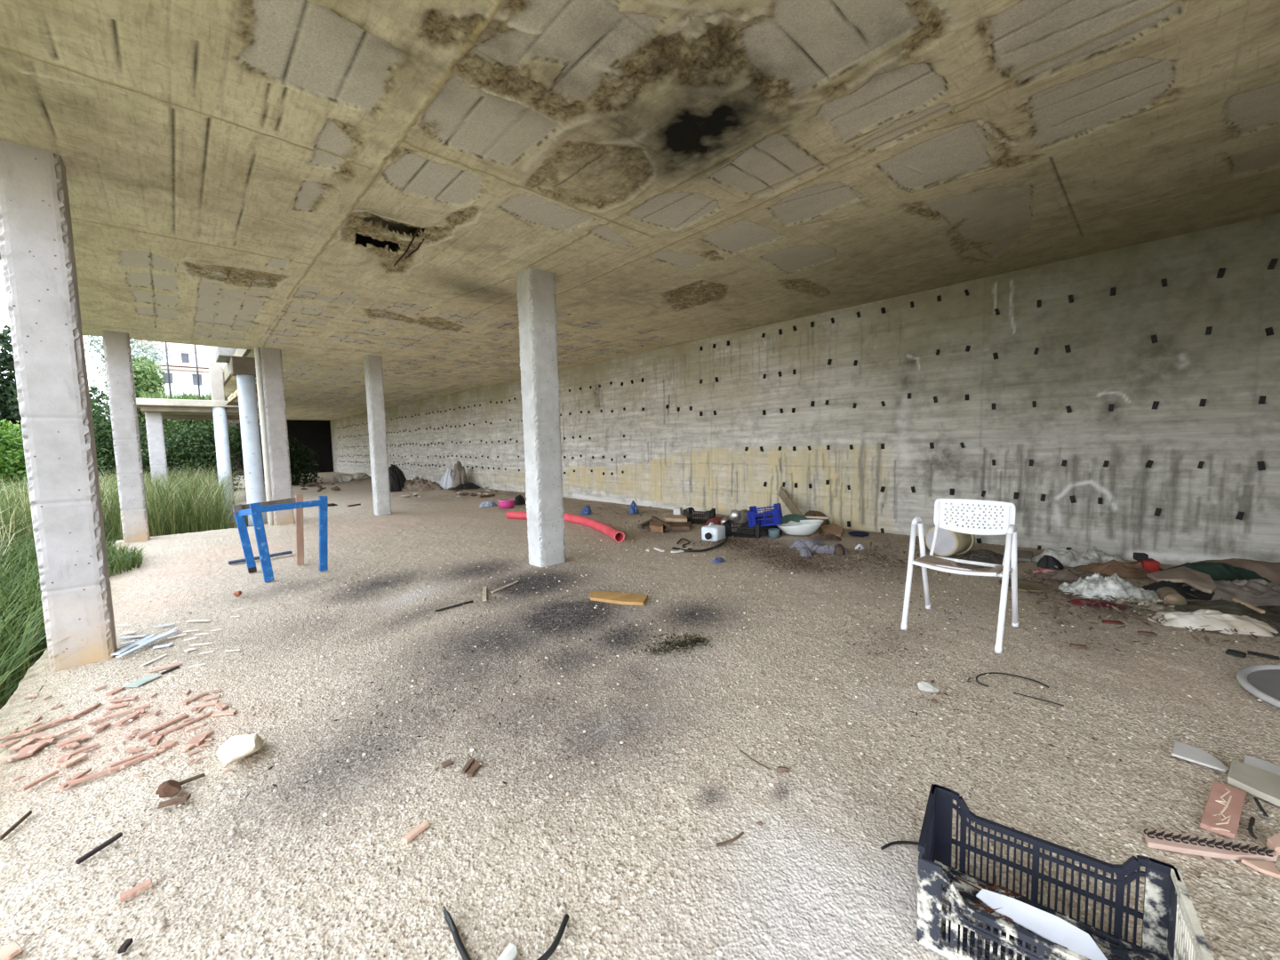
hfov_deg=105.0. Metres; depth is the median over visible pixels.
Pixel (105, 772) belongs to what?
fragment
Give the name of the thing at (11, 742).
fragment
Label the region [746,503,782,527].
crate
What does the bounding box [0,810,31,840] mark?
stick
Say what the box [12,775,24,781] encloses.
chip
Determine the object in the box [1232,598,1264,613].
wooden stick
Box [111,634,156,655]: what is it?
shard
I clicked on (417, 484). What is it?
heap
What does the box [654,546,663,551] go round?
shard
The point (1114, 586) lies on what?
plastic bag
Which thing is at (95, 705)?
fragment
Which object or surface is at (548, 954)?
cable
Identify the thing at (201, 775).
stick
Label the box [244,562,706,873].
scraps
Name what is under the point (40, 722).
fragment
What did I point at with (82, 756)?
fragment
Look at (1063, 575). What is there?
cloth
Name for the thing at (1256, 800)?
scrap
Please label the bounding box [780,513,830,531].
cushion
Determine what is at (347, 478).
rubble stone
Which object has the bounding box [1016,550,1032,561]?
board
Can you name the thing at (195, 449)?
shrub
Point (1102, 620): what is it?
scrap
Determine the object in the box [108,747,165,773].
fragment
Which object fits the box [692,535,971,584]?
leaf litter
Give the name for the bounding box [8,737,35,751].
fragment
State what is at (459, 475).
bundle
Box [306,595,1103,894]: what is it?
flakes
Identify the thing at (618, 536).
pipe
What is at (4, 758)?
fragment
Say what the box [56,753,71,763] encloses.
fragment
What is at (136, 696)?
fragment
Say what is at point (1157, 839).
brick
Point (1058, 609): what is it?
litter
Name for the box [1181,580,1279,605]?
clothing
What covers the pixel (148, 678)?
shard
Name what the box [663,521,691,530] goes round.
wooden plank
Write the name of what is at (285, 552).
board
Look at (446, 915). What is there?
wires
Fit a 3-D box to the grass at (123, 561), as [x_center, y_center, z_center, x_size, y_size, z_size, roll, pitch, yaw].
[-6.057,0.891,5.635,2.148,0.209,0.821,2,6,41]
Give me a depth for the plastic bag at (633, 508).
8.76 m
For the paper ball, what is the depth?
5.53 m
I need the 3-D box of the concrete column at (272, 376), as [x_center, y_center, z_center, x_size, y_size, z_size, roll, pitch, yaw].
[-6.308,-0.745,8.528,0.294,3.048,0.264,-5,6,-43]
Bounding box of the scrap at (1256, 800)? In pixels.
[1253,797,1268,816]
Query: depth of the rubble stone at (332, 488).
15.28 m
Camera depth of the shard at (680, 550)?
5.58 m
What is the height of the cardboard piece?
0.114 m
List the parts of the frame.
leg, rail, leg, leg, rail, rail, leg, leg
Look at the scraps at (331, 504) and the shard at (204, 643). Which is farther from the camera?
the scraps at (331, 504)
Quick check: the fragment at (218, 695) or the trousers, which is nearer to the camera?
the fragment at (218, 695)
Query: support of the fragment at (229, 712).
on the floor
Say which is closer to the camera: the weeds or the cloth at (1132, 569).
the cloth at (1132, 569)
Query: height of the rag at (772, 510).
0.262 m
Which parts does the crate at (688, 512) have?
corner post, corner post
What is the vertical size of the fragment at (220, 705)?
0.012 m
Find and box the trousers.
[789,537,848,558]
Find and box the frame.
[232,494,327,582]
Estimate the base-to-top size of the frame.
0.786 m
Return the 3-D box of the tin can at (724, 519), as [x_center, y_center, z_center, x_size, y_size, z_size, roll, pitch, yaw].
[1.228,0.606,7.123,0.103,0.103,0.134,0,4,12]
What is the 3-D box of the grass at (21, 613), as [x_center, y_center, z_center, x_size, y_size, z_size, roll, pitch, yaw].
[-6.695,1.222,2.671,5.907,0.734,9.458,-5,6,-43]
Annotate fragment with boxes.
[0,728,33,741]
[0,739,21,747]
[0,753,17,761]
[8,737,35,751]
[8,742,47,759]
[20,770,58,791]
[22,720,41,730]
[25,733,57,739]
[32,714,71,732]
[35,737,55,743]
[56,725,79,736]
[56,733,90,748]
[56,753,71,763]
[58,768,91,789]
[60,752,87,767]
[64,741,79,748]
[68,703,101,719]
[68,765,125,785]
[69,742,99,755]
[87,717,106,725]
[91,722,110,731]
[105,687,124,695]
[105,702,129,710]
[105,703,122,708]
[105,703,149,718]
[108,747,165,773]
[109,695,138,703]
[109,752,143,767]
[114,712,139,725]
[128,746,143,753]
[135,713,188,739]
[136,708,144,713]
[145,724,182,742]
[149,735,163,745]
[158,740,177,749]
[181,696,197,703]
[181,712,212,727]
[181,744,193,751]
[185,722,204,732]
[185,730,213,745]
[192,700,217,708]
[194,691,208,697]
[202,694,220,701]
[210,710,235,717]
[215,701,227,709]
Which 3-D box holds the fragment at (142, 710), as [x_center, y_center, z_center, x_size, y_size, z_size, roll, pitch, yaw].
[-2.440,1.129,2.396,0.038,0.010,0.028,2,5,36]
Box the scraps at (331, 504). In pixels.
[328,503,337,506]
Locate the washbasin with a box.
[776,519,823,535]
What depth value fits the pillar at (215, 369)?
12.11 m
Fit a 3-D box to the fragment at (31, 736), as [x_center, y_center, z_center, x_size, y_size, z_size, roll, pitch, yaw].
[-2.680,1.150,2.201,0.134,0.012,0.027,-1,4,6]
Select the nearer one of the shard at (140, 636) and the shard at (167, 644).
the shard at (167, 644)
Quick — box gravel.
[8,521,1279,959]
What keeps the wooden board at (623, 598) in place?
on the floor
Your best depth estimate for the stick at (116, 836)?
1.56 m
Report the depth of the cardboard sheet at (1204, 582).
3.77 m
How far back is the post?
8.49 m
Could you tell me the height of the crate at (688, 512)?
0.212 m
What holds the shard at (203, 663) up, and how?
on the floor
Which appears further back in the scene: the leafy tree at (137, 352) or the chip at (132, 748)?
the leafy tree at (137, 352)
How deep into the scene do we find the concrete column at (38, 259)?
2.88 m
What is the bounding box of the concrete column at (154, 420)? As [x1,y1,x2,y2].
[144,411,168,492]
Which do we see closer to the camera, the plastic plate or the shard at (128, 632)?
the plastic plate
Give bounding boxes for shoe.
[833,544,845,555]
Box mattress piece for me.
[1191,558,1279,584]
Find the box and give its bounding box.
[1132,552,1159,572]
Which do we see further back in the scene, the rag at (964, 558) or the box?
the rag at (964, 558)
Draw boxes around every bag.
[479,500,496,507]
[514,495,525,504]
[580,504,591,514]
[628,500,639,513]
[1036,554,1063,569]
[1058,572,1148,600]
[1124,588,1159,599]
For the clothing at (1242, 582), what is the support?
on the floor
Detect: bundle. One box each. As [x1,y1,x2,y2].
[452,460,468,487]
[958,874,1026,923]
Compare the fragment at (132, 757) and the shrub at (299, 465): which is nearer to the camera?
the fragment at (132, 757)
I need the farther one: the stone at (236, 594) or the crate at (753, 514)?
the crate at (753, 514)
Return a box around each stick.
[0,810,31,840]
[0,941,22,959]
[75,832,122,864]
[117,937,133,953]
[119,878,152,902]
[155,773,205,794]
[158,793,191,808]
[401,820,429,843]
[434,600,472,611]
[440,758,451,767]
[461,757,474,774]
[466,760,482,776]
[479,494,495,497]
[482,586,487,600]
[490,580,519,592]
[638,519,653,527]
[651,516,670,528]
[1069,643,1087,648]
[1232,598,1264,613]
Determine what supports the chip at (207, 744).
on the floor
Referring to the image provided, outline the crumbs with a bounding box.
[632,630,714,657]
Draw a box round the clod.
[157,779,181,798]
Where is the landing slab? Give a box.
[215,346,236,363]
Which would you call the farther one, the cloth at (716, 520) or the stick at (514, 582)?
the cloth at (716, 520)
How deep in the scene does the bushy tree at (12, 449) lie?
10.55 m
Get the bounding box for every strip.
[1225,648,1246,657]
[1247,650,1279,660]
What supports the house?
on the meadow
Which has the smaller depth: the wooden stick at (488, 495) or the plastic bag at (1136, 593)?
the plastic bag at (1136, 593)
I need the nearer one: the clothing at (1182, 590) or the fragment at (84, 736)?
the fragment at (84, 736)
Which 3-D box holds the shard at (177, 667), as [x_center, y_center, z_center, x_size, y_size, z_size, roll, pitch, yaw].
[-2.725,1.103,2.847,0.018,0.009,0.090,0,4,12]
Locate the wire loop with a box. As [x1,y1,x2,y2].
[976,672,1049,687]
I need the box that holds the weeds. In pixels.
[135,388,225,399]
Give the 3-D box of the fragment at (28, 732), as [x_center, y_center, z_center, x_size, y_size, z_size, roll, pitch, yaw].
[-2.814,1.151,2.218,0.096,0.013,0.028,-5,5,-37]
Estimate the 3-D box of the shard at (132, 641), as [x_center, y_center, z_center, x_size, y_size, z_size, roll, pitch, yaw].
[-3.425,1.089,3.281,0.037,0.006,0.076,1,5,27]
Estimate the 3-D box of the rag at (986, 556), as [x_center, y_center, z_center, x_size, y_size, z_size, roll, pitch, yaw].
[3.465,0.756,4.918,0.412,0.096,0.640,3,6,44]
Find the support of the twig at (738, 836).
on the floor
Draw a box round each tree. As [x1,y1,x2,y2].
[0,324,21,444]
[0,419,27,500]
[5,377,110,455]
[82,335,173,395]
[103,354,177,471]
[163,392,214,437]
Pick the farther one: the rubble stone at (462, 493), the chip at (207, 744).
the rubble stone at (462, 493)
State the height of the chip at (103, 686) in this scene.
0.006 m
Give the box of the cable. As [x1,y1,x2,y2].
[444,912,569,959]
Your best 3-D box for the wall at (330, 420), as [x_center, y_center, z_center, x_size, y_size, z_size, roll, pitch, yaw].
[-6.102,-1.446,16.473,0.300,3.300,40.500,-5,6,-43]
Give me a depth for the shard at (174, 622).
3.59 m
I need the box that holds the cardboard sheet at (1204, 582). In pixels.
[1146,566,1216,593]
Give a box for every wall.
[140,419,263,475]
[286,419,333,472]
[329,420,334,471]
[330,213,1279,565]
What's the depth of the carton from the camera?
7.83 m
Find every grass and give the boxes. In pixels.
[0,464,247,556]
[0,508,33,569]
[0,523,152,828]
[105,541,154,576]
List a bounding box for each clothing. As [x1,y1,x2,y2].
[1129,600,1279,623]
[1141,580,1214,599]
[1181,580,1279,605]
[1226,578,1279,585]
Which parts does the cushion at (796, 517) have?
board strip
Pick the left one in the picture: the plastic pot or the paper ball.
the plastic pot
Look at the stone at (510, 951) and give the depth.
1.20 m
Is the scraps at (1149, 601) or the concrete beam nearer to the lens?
the scraps at (1149, 601)
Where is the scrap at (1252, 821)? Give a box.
[1248,816,1257,839]
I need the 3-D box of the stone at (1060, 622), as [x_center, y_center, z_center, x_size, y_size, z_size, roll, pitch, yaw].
[2.753,0.932,3.218,0.041,0.026,0.038,0,4,16]
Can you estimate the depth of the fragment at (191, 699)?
2.48 m
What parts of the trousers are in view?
trouser leg, trouser leg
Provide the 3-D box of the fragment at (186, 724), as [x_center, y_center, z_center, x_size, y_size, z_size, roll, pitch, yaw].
[-2.087,1.127,2.310,0.021,0.011,0.122,0,5,23]
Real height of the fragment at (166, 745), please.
0.012 m
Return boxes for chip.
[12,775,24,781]
[92,685,106,690]
[125,746,137,750]
[134,772,144,776]
[186,749,199,755]
[200,743,211,746]
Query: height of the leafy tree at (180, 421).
4.504 m
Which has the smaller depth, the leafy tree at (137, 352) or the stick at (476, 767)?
the stick at (476, 767)
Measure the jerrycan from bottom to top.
0.214 m
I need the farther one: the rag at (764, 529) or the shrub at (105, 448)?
the shrub at (105, 448)
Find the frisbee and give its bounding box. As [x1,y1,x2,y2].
[848,531,869,535]
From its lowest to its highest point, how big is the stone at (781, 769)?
0.021 m
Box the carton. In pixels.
[673,507,682,514]
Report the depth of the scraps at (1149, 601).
3.49 m
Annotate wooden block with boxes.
[649,520,663,533]
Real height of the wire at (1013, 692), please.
0.006 m
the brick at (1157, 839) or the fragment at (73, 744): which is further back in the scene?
the fragment at (73, 744)
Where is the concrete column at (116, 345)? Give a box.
[101,330,150,542]
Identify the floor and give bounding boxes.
[0,472,1279,959]
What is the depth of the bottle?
3.44 m
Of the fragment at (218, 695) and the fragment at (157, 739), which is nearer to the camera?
the fragment at (157, 739)
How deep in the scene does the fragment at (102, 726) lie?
2.26 m
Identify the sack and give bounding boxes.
[388,464,407,492]
[438,467,453,488]
[726,509,748,527]
[1146,608,1278,636]
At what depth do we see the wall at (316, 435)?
28.37 m
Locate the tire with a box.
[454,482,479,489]
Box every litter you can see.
[307,479,1279,650]
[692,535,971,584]
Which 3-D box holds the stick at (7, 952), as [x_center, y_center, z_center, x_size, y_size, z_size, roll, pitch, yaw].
[-1.600,1.195,1.241,0.049,0.013,0.036,0,5,23]
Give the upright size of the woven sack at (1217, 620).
0.092 m
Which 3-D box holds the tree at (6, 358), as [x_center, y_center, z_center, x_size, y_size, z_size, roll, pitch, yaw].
[-20.537,-2.160,15.136,2.501,6.933,3.129,0,4,13]
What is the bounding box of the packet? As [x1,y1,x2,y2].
[1032,568,1054,573]
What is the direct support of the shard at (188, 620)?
on the floor
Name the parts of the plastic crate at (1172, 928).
corner post, corner post, corner post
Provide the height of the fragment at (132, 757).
0.011 m
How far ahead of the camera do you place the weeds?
11.96 m
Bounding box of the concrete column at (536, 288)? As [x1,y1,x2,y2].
[516,267,565,567]
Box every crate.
[682,507,715,524]
[722,520,761,538]
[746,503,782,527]
[916,784,1214,959]
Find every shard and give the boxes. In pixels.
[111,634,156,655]
[115,627,178,657]
[119,633,149,639]
[120,631,136,633]
[120,640,135,645]
[124,674,161,687]
[137,630,176,645]
[139,654,167,666]
[147,662,182,672]
[152,642,173,648]
[154,622,175,627]
[160,665,179,674]
[167,632,186,639]
[184,648,195,652]
[185,619,211,621]
[188,663,205,668]
[189,642,213,646]
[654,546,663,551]
[671,549,684,552]
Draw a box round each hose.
[672,535,729,551]
[676,538,691,549]
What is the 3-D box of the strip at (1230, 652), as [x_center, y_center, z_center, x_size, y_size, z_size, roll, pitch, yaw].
[3.304,0.960,2.720,0.049,0.021,0.066,-4,5,-28]
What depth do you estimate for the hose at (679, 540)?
6.04 m
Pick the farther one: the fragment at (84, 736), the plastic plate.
the fragment at (84, 736)
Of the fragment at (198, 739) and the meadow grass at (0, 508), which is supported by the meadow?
the meadow grass at (0, 508)
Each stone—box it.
[216,734,263,765]
[232,590,241,597]
[330,487,340,490]
[331,475,341,481]
[342,475,354,481]
[458,492,469,495]
[496,942,517,959]
[776,766,788,772]
[917,680,939,692]
[930,698,938,703]
[1055,620,1063,624]
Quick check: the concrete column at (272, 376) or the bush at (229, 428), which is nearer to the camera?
the concrete column at (272, 376)
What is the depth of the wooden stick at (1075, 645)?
2.86 m
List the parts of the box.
lid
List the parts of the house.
pane, pane, pane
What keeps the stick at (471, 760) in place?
on the floor
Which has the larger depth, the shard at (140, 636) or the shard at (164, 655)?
the shard at (140, 636)
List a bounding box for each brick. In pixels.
[1143,828,1279,879]
[1200,780,1245,839]
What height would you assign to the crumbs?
0.041 m
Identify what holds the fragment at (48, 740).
on the floor
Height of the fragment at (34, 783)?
0.014 m
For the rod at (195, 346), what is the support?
on the concrete beam
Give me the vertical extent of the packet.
0.035 m
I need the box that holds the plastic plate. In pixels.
[976,888,1107,959]
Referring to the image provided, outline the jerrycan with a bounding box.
[701,522,725,542]
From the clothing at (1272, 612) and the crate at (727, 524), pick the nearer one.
the clothing at (1272, 612)
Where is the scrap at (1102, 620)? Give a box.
[1101,619,1124,624]
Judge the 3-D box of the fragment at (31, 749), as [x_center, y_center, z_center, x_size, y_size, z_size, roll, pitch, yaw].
[-2.611,1.156,2.093,0.068,0.011,0.102,-3,5,-22]
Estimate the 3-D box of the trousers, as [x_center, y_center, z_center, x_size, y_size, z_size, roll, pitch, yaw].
[1.938,0.743,5.508,0.539,0.106,0.592,-2,4,-14]
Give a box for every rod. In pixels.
[164,342,171,399]
[193,344,200,396]
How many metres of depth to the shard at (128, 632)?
3.46 m
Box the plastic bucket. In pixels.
[925,520,975,556]
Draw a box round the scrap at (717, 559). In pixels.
[712,557,725,562]
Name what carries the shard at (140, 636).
on the floor
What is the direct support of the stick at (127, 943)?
on the floor
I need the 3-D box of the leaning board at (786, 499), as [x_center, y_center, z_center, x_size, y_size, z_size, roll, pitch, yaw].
[2.225,0.397,7.184,0.031,0.556,0.796,-2,4,-12]
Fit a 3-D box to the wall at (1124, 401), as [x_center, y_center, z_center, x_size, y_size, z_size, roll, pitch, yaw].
[-5.239,-1.266,15.267,0.070,3.080,37.450,-5,6,-43]
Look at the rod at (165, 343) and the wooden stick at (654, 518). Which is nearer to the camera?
the wooden stick at (654, 518)
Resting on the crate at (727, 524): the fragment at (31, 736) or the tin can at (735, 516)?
the tin can at (735, 516)
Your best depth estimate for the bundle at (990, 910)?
1.29 m
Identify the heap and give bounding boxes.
[400,476,443,491]
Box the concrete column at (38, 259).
[0,139,117,671]
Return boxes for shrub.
[16,392,182,486]
[144,419,243,490]
[229,418,322,486]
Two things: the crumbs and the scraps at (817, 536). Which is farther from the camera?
the scraps at (817, 536)
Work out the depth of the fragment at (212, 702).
2.44 m
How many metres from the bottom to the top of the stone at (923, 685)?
0.039 m
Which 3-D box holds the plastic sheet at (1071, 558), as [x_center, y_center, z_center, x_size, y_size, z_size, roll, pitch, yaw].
[4.170,0.712,4.654,0.770,0.188,0.317,2,5,34]
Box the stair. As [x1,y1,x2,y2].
[225,376,257,405]
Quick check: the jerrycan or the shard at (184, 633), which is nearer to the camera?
the shard at (184, 633)
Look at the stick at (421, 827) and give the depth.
1.59 m
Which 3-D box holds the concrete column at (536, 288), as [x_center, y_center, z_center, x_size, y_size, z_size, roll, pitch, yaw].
[-1.034,-0.619,5.162,0.326,3.048,0.270,-5,6,-43]
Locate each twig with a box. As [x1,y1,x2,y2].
[715,831,743,846]
[739,750,769,769]
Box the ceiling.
[0,0,1279,420]
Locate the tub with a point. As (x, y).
(504, 503)
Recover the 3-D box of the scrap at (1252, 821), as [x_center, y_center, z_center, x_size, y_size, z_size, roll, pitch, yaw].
[1.915,1.087,1.536,0.118,0.010,0.018,-5,6,-41]
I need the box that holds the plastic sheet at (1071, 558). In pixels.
[1031,545,1127,567]
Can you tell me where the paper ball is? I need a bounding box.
[855,544,863,550]
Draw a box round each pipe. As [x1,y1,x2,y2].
[254,346,273,525]
[505,511,624,542]
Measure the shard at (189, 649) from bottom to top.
0.007 m
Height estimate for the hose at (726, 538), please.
0.027 m
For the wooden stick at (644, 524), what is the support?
on the floor
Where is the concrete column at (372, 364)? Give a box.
[363,355,391,515]
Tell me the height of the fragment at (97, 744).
0.011 m
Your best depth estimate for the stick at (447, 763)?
1.94 m
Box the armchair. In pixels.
[900,498,1018,653]
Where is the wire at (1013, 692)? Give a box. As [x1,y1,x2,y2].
[1013,692,1063,706]
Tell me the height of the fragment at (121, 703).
0.010 m
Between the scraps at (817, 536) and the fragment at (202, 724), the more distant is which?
the scraps at (817, 536)
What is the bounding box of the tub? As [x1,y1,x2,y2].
[496,498,515,508]
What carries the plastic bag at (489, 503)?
on the floor
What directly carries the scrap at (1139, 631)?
on the floor
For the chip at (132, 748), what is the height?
0.006 m
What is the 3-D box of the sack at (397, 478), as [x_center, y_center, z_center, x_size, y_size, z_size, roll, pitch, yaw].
[-7.370,-0.079,14.726,0.913,0.808,0.824,-5,6,-43]
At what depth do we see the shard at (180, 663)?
2.87 m
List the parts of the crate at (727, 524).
corner post, corner post, corner post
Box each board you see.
[227,551,292,564]
[590,591,647,605]
[778,486,803,515]
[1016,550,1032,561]
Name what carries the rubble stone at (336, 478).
on the floor
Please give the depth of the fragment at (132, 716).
2.32 m
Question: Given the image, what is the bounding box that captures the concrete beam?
[136,398,259,420]
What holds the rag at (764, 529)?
on the floor
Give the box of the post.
[230,355,267,526]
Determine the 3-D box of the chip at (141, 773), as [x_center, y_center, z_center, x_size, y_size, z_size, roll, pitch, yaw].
[-1.964,1.155,1.925,0.029,0.006,0.012,-3,5,-21]
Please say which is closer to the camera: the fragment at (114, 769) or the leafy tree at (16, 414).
the fragment at (114, 769)
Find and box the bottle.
[1156,586,1187,606]
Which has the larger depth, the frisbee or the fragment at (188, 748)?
the frisbee
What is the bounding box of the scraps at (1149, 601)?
[1111,597,1178,612]
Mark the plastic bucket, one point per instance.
(948, 542)
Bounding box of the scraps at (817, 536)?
[808,532,841,540]
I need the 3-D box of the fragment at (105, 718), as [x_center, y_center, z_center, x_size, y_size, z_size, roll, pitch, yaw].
[-2.561,1.139,2.314,0.014,0.011,0.061,2,5,38]
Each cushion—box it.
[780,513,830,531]
[803,510,829,525]
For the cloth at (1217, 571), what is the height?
0.171 m
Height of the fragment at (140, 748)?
0.011 m
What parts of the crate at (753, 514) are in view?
corner post, corner post, corner post, corner post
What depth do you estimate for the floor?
2.02 m
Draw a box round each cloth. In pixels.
[704,516,723,526]
[1033,569,1110,582]
[1067,598,1127,609]
[1072,559,1163,578]
[1162,561,1271,582]
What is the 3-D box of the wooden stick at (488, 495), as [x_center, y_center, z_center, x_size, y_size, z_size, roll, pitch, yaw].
[-3.821,0.399,12.251,0.080,0.056,0.428,2,5,36]
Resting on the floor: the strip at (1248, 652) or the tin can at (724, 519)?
the strip at (1248, 652)
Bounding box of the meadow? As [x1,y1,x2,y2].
[0,420,248,709]
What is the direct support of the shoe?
on the floor
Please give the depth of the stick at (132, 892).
1.40 m
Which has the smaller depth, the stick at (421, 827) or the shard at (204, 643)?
the stick at (421, 827)
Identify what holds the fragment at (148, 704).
on the floor
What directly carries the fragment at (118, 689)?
on the floor
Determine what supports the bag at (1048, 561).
on the floor
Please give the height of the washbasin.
0.202 m
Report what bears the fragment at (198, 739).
on the floor
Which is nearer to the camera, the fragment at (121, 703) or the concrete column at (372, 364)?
the fragment at (121, 703)
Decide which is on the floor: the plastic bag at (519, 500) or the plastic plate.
the plastic bag at (519, 500)
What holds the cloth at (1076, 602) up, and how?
on the floor
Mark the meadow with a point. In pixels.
(245, 516)
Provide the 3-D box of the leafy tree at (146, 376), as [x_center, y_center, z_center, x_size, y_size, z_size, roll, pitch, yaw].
[-20.555,-2.490,20.285,2.018,5.215,2.786,-3,5,-21]
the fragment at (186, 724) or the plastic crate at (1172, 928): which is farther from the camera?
the fragment at (186, 724)
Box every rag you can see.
[736,514,781,535]
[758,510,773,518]
[957,556,984,567]
[959,549,1003,567]
[1265,621,1279,636]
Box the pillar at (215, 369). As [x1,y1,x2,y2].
[207,345,235,523]
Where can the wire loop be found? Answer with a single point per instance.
(978, 676)
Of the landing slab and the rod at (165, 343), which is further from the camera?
the rod at (165, 343)
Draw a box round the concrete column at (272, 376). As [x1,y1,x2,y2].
[259,347,295,525]
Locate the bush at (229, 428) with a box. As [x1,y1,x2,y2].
[227,424,261,452]
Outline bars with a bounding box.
[393,227,426,266]
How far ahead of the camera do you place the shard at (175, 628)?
3.12 m
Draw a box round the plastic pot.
[768,528,780,537]
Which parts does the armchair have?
leg, armrest, leg, seat, frame, backrest, leg, armrest, leg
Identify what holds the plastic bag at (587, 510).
on the floor
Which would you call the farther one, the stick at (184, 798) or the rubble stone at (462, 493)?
the rubble stone at (462, 493)
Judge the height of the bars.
0.058 m
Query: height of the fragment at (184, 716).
0.015 m
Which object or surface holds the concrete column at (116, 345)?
on the floor
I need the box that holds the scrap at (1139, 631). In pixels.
[1137,630,1157,636]
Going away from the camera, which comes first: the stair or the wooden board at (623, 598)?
the wooden board at (623, 598)
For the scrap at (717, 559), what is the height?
0.039 m
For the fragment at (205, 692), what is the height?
0.011 m
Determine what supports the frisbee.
on the floor
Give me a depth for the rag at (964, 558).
4.70 m
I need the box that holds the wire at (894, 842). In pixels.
[880,840,918,849]
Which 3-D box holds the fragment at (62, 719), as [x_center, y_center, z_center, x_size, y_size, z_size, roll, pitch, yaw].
[-2.760,1.143,2.304,0.027,0.013,0.125,0,5,19]
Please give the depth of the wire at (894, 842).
1.51 m
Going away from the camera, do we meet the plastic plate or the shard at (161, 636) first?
the plastic plate
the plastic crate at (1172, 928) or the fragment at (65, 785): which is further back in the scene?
the fragment at (65, 785)
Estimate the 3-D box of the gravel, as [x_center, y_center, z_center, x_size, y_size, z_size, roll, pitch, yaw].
[-0.160,0.972,3.759,6.040,0.021,6.408,-5,6,-43]
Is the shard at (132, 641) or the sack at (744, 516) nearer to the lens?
the shard at (132, 641)
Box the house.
[133,339,225,398]
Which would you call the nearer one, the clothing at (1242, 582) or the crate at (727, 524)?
the clothing at (1242, 582)
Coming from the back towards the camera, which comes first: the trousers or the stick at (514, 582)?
the trousers
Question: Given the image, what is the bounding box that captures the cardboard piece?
[819,523,843,537]
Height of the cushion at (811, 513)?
0.226 m
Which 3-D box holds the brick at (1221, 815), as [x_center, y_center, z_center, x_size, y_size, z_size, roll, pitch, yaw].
[1.915,1.079,1.611,0.328,0.018,0.071,-4,5,-36]
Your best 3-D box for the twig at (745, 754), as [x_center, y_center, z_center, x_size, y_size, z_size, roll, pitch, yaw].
[0.447,1.095,1.921,0.012,0.006,0.146,-5,5,-37]
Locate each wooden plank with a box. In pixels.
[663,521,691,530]
[664,514,687,521]
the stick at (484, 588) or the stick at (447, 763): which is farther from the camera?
the stick at (484, 588)
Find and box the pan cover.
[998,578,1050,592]
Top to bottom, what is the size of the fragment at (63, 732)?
0.011 m
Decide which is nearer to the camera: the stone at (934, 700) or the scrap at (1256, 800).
the scrap at (1256, 800)
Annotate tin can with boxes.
[720,517,727,524]
[729,509,741,521]
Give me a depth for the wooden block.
6.88 m
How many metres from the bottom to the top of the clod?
0.041 m
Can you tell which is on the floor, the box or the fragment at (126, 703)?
the fragment at (126, 703)
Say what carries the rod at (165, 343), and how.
on the concrete beam
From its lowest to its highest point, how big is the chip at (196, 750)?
0.006 m
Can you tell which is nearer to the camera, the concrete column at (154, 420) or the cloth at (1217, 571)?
the cloth at (1217, 571)
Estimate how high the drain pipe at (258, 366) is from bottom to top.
3.030 m
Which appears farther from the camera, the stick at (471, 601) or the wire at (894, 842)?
the stick at (471, 601)
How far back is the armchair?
3.26 m
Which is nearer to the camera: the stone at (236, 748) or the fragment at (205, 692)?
the stone at (236, 748)
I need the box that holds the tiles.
[1171,740,1279,807]

